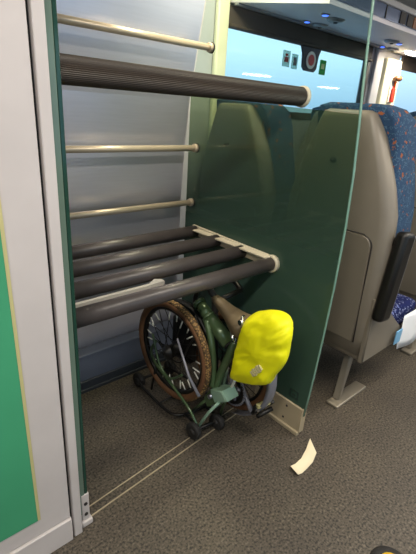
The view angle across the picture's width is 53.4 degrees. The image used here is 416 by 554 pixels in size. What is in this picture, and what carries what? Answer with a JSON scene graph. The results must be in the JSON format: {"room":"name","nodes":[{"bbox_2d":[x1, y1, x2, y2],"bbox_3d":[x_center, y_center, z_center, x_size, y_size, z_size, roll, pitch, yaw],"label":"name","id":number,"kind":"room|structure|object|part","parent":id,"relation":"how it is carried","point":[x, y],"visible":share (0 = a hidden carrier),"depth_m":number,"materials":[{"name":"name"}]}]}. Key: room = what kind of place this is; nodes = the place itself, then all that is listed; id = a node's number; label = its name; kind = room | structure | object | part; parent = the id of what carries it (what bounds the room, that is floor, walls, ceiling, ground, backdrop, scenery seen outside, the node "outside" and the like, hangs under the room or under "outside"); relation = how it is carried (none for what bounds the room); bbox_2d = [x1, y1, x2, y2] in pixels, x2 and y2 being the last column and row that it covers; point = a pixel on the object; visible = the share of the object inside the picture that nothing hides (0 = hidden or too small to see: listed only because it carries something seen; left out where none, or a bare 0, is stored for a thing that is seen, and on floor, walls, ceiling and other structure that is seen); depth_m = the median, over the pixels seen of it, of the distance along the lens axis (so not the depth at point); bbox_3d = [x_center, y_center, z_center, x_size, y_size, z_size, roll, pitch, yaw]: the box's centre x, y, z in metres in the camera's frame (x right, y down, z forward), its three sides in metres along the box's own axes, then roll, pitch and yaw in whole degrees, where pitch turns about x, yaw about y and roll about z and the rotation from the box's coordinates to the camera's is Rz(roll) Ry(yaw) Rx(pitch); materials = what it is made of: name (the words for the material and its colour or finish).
{"room":"train carriage","nodes":[
{"label":"train carriage","id":0,"kind":"room"},
{"bbox_2d":[56,0,204,349],"bbox_3d":[-0.691,-0.373,1.463,1.654,2.100,0.242,-15,29,-39],"label":"wall","id":1,"kind":"structure","parent":0,"point":[92,116],"depth_m":1.76,"materials":[{"name":"grey plastic"}]},
{"bbox_2d":[78,318,175,393],"bbox_3d":[-0.510,0.426,2.070,0.942,0.190,0.095,-15,29,-39],"label":"baseboard","id":2,"kind":"structure","parent":1,"relation":"attached to","point":[97,359],"depth_m":2.08,"materials":[{"name":"grey paint"}]},
{"bbox_2d":[65,143,199,152],"bbox_3d":[-0.389,-0.513,1.656,0.899,0.042,0.042,-15,29,-39],"label":"guard rail","id":3,"kind":"object","parent":1,"relation":"attached to","point":[195,147],"visible":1,"depth_m":1.70,"materials":[{"name":"beige metal"}]},
{"bbox_2d":[70,198,194,219],"bbox_3d":[-0.414,-0.279,1.762,0.899,0.042,0.042,-15,29,-39],"label":"guard rail","id":4,"kind":"object","parent":1,"relation":"attached to","point":[190,202],"visible":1,"depth_m":1.81,"materials":[{"name":"beige metal"}]},
{"bbox_2d":[57,13,214,53],"bbox_3d":[-0.321,-0.872,1.458,0.899,0.042,0.042,-15,29,-39],"label":"guard rail","id":5,"kind":"object","parent":1,"relation":"attached to","point":[209,47],"visible":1,"depth_m":1.49,"materials":[{"name":"beige metal"}]},
{"bbox_2d":[72,224,279,328],"bbox_3d":[-0.224,-0.046,1.611,0.899,0.084,0.556,-15,29,-39],"label":"shelf","id":6,"kind":"object","parent":1,"relation":"attached to","point":[105,307],"visible":0.62,"depth_m":1.56,"materials":[{"name":"grey metal"}]},
{"bbox_3d":[0.093,-0.132,1.876,0.054,0.079,0.554,-15,29,-39],"label":"plate","id":7,"kind":"part","parent":6,"relation":"part of","materials":[{"name":"beige paint"}]},
{"bbox_2d":[51,343,415,553],"bbox_3d":[1.825,0.530,2.528,8.700,0.050,3.300,-15,29,-39],"label":"floor","id":8,"kind":"structure","parent":0,"point":[235,490],"depth_m":1.61,"materials":[{"name":"carpet"}]},
{"bbox_2d":[0,0,82,553],"bbox_3d":[-1.016,-0.136,0.828,1.171,2.098,0.728,-15,29,-39],"label":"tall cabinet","id":9,"kind":"object","parent":8,"relation":"on","point":[28,175],"visible":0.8,"depth_m":0.95,"materials":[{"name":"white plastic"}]},
{"bbox_2d":[0,199,40,541],"bbox_3d":[-0.716,0.252,0.776,0.698,1.142,0.003,-15,29,-39],"label":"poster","id":10,"kind":"object","parent":9,"relation":"attached to","point":[19,503],"visible":1,"depth_m":1.05,"materials":[{"name":"green paper"}]},
{"bbox_3d":[-0.575,-0.246,1.175,0.027,2.098,0.684,-15,29,-39],"label":"corner post","id":11,"kind":"part","parent":9,"relation":"part of","materials":[{"name":"laminate"}]},
{"bbox_2d":[44,0,92,527],"bbox_3d":[-0.543,-0.252,1.194,0.038,2.098,0.648,-15,29,-39],"label":"glass wall","id":12,"kind":"structure","parent":8,"relation":"on","point":[50,6],"depth_m":1.00,"materials":[{"name":"glass"}]},
{"bbox_2d":[89,408,237,515],"bbox_3d":[-0.102,0.701,1.710,0.040,0.004,0.885,23,29,39],"label":"threshold strip","id":13,"kind":"object","parent":8,"relation":"on","point":[111,496],"visible":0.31,"depth_m":1.59,"materials":[{"name":"metal"}]},
{"bbox_2d":[133,281,276,439],"bbox_3d":[-0.027,0.299,1.801,0.339,0.678,0.695,-15,29,-39],"label":"bicycle","id":14,"kind":"object","parent":8,"relation":"on","point":[193,322],"visible":0.8,"depth_m":1.71,"materials":[{"name":"green metal"}]},
{"bbox_3d":[0.012,0.215,1.710,0.081,0.421,0.049,6,22,4],"label":"handlebar stem","id":15,"kind":"part","parent":14,"relation":"part of","materials":[{"name":"metal"}]},
{"bbox_3d":[0.067,0.480,1.693,0.086,0.096,0.088,-15,29,-39],"label":"hinge plate","id":16,"kind":"part","parent":14,"relation":"part of","materials":[{"name":"green metal"}]},
{"bbox_3d":[0.081,0.356,1.690,0.067,0.403,0.031,17,25,29],"label":"seat post","id":17,"kind":"part","parent":14,"relation":"part of","materials":[{"name":"metal"}]},
{"bbox_3d":[0.097,0.465,1.746,0.008,0.165,0.165,-15,29,-39],"label":"chain","id":18,"kind":"part","parent":14,"relation":"part of","materials":[{"name":"black metal"}]},
{"bbox_2d":[230,310,292,384],"bbox_3d":[0.192,0.261,1.483,0.138,0.344,0.256,-15,29,-39],"label":"bag","id":19,"kind":"object","parent":14,"relation":"hanging from","point":[262,350],"visible":1,"depth_m":1.40,"materials":[{"name":"yellow fabric"}]},
{"bbox_2d":[203,99,294,179],"bbox_3d":[0.313,-0.294,2.425,0.622,1.358,0.586,-15,29,-39],"label":"seat","id":20,"kind":"object","parent":8,"relation":"on","point":[256,137],"visible":0.18,"depth_m":2.03,"materials":[{"name":"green plastic"}]},
{"bbox_2d":[182,0,374,435],"bbox_3d":[0.195,-0.411,1.709,0.044,2.098,0.890,-15,29,-39],"label":"glass wall","id":21,"kind":"structure","parent":8,"relation":"on","point":[304,225],"depth_m":1.71,"materials":[{"name":"glass"}]},
{"bbox_2d":[60,53,310,107],"bbox_3d":[-0.002,-0.546,1.182,0.899,0.072,0.072,-15,29,-39],"label":"rail","id":22,"kind":"object","parent":21,"relation":"attached to","point":[76,70],"visible":0.88,"depth_m":1.07,"materials":[{"name":"rubber"}]},
{"bbox_3d":[0.176,-0.113,1.836,0.010,1.249,0.886,-15,29,-39],"label":"tinted pane","id":23,"kind":"part","parent":21,"relation":"part of","materials":[{"name":"green glass"}]},
{"bbox_3d":[0.315,0.585,1.889,0.044,0.138,0.280,-15,29,-39],"label":"kick plate","id":24,"kind":"part","parent":21,"relation":"part of","materials":[{"name":"beige metal"}]},
{"bbox_2d":[291,439,315,474],"bbox_3d":[0.401,0.737,1.689,0.059,0.014,0.210,18,26,32],"label":"paper scrap","id":25,"kind":"object","parent":8,"relation":"on","point":[309,454],"visible":1,"depth_m":1.68,"materials":[{"name":"beige paper"}]},
{"bbox_2d":[294,106,319,176],"bbox_3d":[0.936,-0.463,2.947,0.622,1.358,0.586,-15,29,-39],"label":"seat","id":26,"kind":"object","parent":8,"relation":"on","point":[313,124],"visible":0.04,"depth_m":2.69,"materials":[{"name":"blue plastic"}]},
{"bbox_3d":[0.844,-0.650,2.806,0.300,0.918,0.492,-15,29,-39],"label":"backrest","id":27,"kind":"part","parent":26,"relation":"part of","materials":[{"name":"fabric"}]},
{"bbox_2d":[294,102,415,408],"bbox_3d":[0.737,-0.103,2.029,0.622,1.358,0.586,-15,29,-39],"label":"seat","id":28,"kind":"object","parent":8,"relation":"on","point":[367,311],"visible":0.67,"depth_m":1.70,"materials":[{"name":"plastic"}]},
{"bbox_3d":[0.700,0.461,2.055,0.275,0.290,0.099,-15,29,-39],"label":"leg","id":29,"kind":"part","parent":28,"relation":"part of","materials":[{"name":"metal"}]},
{"bbox_3d":[0.520,0.001,1.906,0.034,0.490,0.410,-15,29,-39],"label":"panel","id":30,"kind":"part","parent":28,"relation":"part of","materials":[{"name":"grey plastic"}]},
{"bbox_3d":[0.645,-0.290,1.888,0.300,0.918,0.492,-15,29,-39],"label":"backrest","id":31,"kind":"part","parent":28,"relation":"part of","materials":[{"name":"plastic"}]},
{"bbox_3d":[0.768,0.003,1.717,0.144,0.394,0.052,-15,29,-39],"label":"armrest","id":32,"kind":"part","parent":28,"relation":"part of","materials":[{"name":"black plastic"}]},
{"bbox_2d":[391,293,415,323],"bbox_3d":[0.759,0.136,2.200,0.470,0.120,0.500,-15,29,-39],"label":"seat cushion","id":33,"kind":"object","parent":28,"relation":"on","point":[403,305],"depth_m":2.08,"materials":[{"name":"fabric"}]},
{"bbox_2d":[393,309,415,348],"bbox_3d":[1.020,0.266,2.095,0.325,0.188,0.026,-15,29,-39],"label":"paper sheet","id":34,"kind":"object","parent":28,"relation":"hanging from","point":[405,336],"visible":1,"depth_m":2.08,"materials":[{"name":"white paper"}]},
{"bbox_2d":[370,546,401,553],"bbox_3d":[0.581,0.906,1.305,0.132,0.016,0.132,-15,29,-39],"label":"stud","id":35,"kind":"object","parent":8,"relation":"on","point":[379,549],"visible":1,"depth_m":1.35,"materials":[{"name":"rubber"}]},
{"bbox_2d":[398,111,415,354],"bbox_3d":[1.337,-0.267,2.532,0.622,1.358,0.586,-15,29,-39],"label":"seat","id":36,"kind":"object","parent":8,"relation":"on","point":[407,288],"visible":0.14,"depth_m":2.40,"materials":[{"name":"blue fabric"}]},
{"bbox_3d":[1.121,-0.162,2.409,0.034,0.490,0.410,-15,29,-39],"label":"panel","id":37,"kind":"part","parent":36,"relation":"part of","materials":[{"name":"grey plastic"}]},
{"bbox_3d":[1.300,0.298,2.558,0.275,0.290,0.099,-15,29,-39],"label":"leg","id":38,"kind":"part","parent":36,"relation":"part of","materials":[{"name":"metal"}]},
{"bbox_2d":[177,0,404,298],"bbox_3d":[1.901,-1.233,4.015,5.996,2.100,0.060,-15,29,-39],"label":"wall","id":39,"kind":"structure","parent":0,"point":[199,107],"depth_m":2.28,"materials":[{"name":"white plastic"}]},
{"bbox_2d":[208,0,229,138],"bbox_3d":[0.035,-0.792,2.350,0.081,1.900,0.034,-15,29,-39],"label":"trim","id":40,"kind":"structure","parent":39,"relation":"attached to","point":[222,11],"depth_m":2.16,"materials":[{"name":"yellow plastic"}]},
{"bbox_2d":[236,6,370,119],"bbox_3d":[0.634,-1.326,2.726,1.540,0.540,0.040,-15,29,-39],"label":"window","id":41,"kind":"structure","parent":39,"relation":"in","point":[294,115],"depth_m":2.87,"materials":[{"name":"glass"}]},
{"bbox_2d":[228,5,373,71],"bbox_3d":[0.665,-1.445,2.644,1.488,0.239,0.033,-15,29,-39],"label":"roller blind","id":42,"kind":"object","parent":41,"relation":"attached to","point":[312,42],"visible":0.89,"depth_m":2.55,"materials":[{"name":"black plastic"}]},
{"bbox_2d":[318,60,326,74],"bbox_3d":[0.786,-1.436,2.836,0.070,0.090,0.004,-15,29,-39],"label":"window sticker","id":43,"kind":"object","parent":41,"relation":"attached to","point":[322,67],"visible":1,"depth_m":2.83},
{"bbox_2d":[230,0,415,58],"bbox_3d":[2.334,-1.850,3.621,5.388,0.108,0.640,-15,29,-39],"label":"rack","id":44,"kind":"object","parent":39,"relation":"attached to","point":[393,29],"visible":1,"depth_m":2.12,"materials":[{"name":"white metal"}]},
{"bbox_2d":[312,23,327,28],"bbox_3d":[0.652,-1.459,2.407,0.096,0.022,0.096,-15,29,-39],"label":"air vent","id":45,"kind":"object","parent":44,"relation":"attached to","point":[316,25],"depth_m":2.38,"materials":[{"name":"plastic"}]},
{"bbox_2d":[326,17,344,23],"bbox_3d":[0.654,-1.313,2.118,0.096,0.018,0.095,-3,23,-17],"label":"air vent","id":46,"kind":"object","parent":44,"relation":"attached to","point":[335,20],"depth_m":2.09,"materials":[{"name":"plastic"}]},
{"bbox_3d":[2.535,-1.746,3.415,5.388,0.056,0.012,-15,29,-39],"label":"glass","id":47,"kind":"part","parent":44,"relation":"part of","materials":[{"name":"glass"}]},
{"bbox_2d":[384,39,399,43],"bbox_3d":[1.167,-1.492,2.625,0.095,0.018,0.096,-13,28,-36],"label":"air vent","id":48,"kind":"object","parent":44,"relation":"attached to","point":[389,41],"depth_m":2.60,"materials":[{"name":"plastic"}]},
{"bbox_2d":[386,48,399,51],"bbox_3d":[1.378,-1.693,3.086,0.096,0.022,0.096,-15,29,-39],"label":"air vent","id":49,"kind":"object","parent":44,"relation":"attached to","point":[388,49],"depth_m":3.06,"materials":[{"name":"plastic"}]},
{"bbox_2d":[405,51,415,55],"bbox_3d":[1.581,-1.703,3.159,0.240,0.008,0.100,-15,29,-39],"label":"lamp","id":50,"kind":"object","parent":44,"relation":"attached to","point":[413,53],"depth_m":3.12,"materials":[{"name":"beige plastic"}]},
{"bbox_2d":[366,47,385,103],"bbox_3d":[1.276,-1.131,3.392,0.116,1.900,0.029,-15,29,-39],"label":"trim","id":51,"kind":"structure","parent":39,"relation":"attached to","point":[379,56],"depth_m":3.19,"materials":[{"name":"white plastic"}]},
{"bbox_2d":[375,57,401,104],"bbox_3d":[1.438,-1.329,3.436,0.250,0.855,0.054,-15,29,-39],"label":"trim","id":52,"kind":"structure","parent":39,"relation":"attached to","point":[391,66],"depth_m":3.28,"materials":[{"name":"white plastic"}]},
{"bbox_2d":[386,75,401,102],"bbox_3d":[1.507,-1.515,3.334,0.093,0.203,0.056,-15,29,-39],"label":"hammer","id":53,"kind":"object","parent":39,"relation":"attached to","point":[394,79],"visible":1,"depth_m":3.32,"materials":[{"name":"red plastic"}]},
{"bbox_3d":[1.495,-1.473,3.353,0.050,0.110,0.018,-15,29,-39],"label":"handle","id":54,"kind":"part","parent":53,"relation":"part of","materials":[{"name":"red plastic"}]},
{"bbox_2d":[401,56,415,72],"bbox_3d":[2.153,-1.916,3.871,1.500,0.103,0.017,-15,29,-39],"label":"roller blind","id":55,"kind":"object","parent":39,"relation":"attached to","point":[408,63],"visible":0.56,"depth_m":3.47,"materials":[{"name":"black fabric"}]},
{"bbox_2d":[397,0,415,8],"bbox_3d":[1.961,-1.457,1.719,8.700,0.050,3.300,-15,29,-39],"label":"ceiling","id":56,"kind":"structure","parent":0,"point":[412,3],"depth_m":2.99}
]}

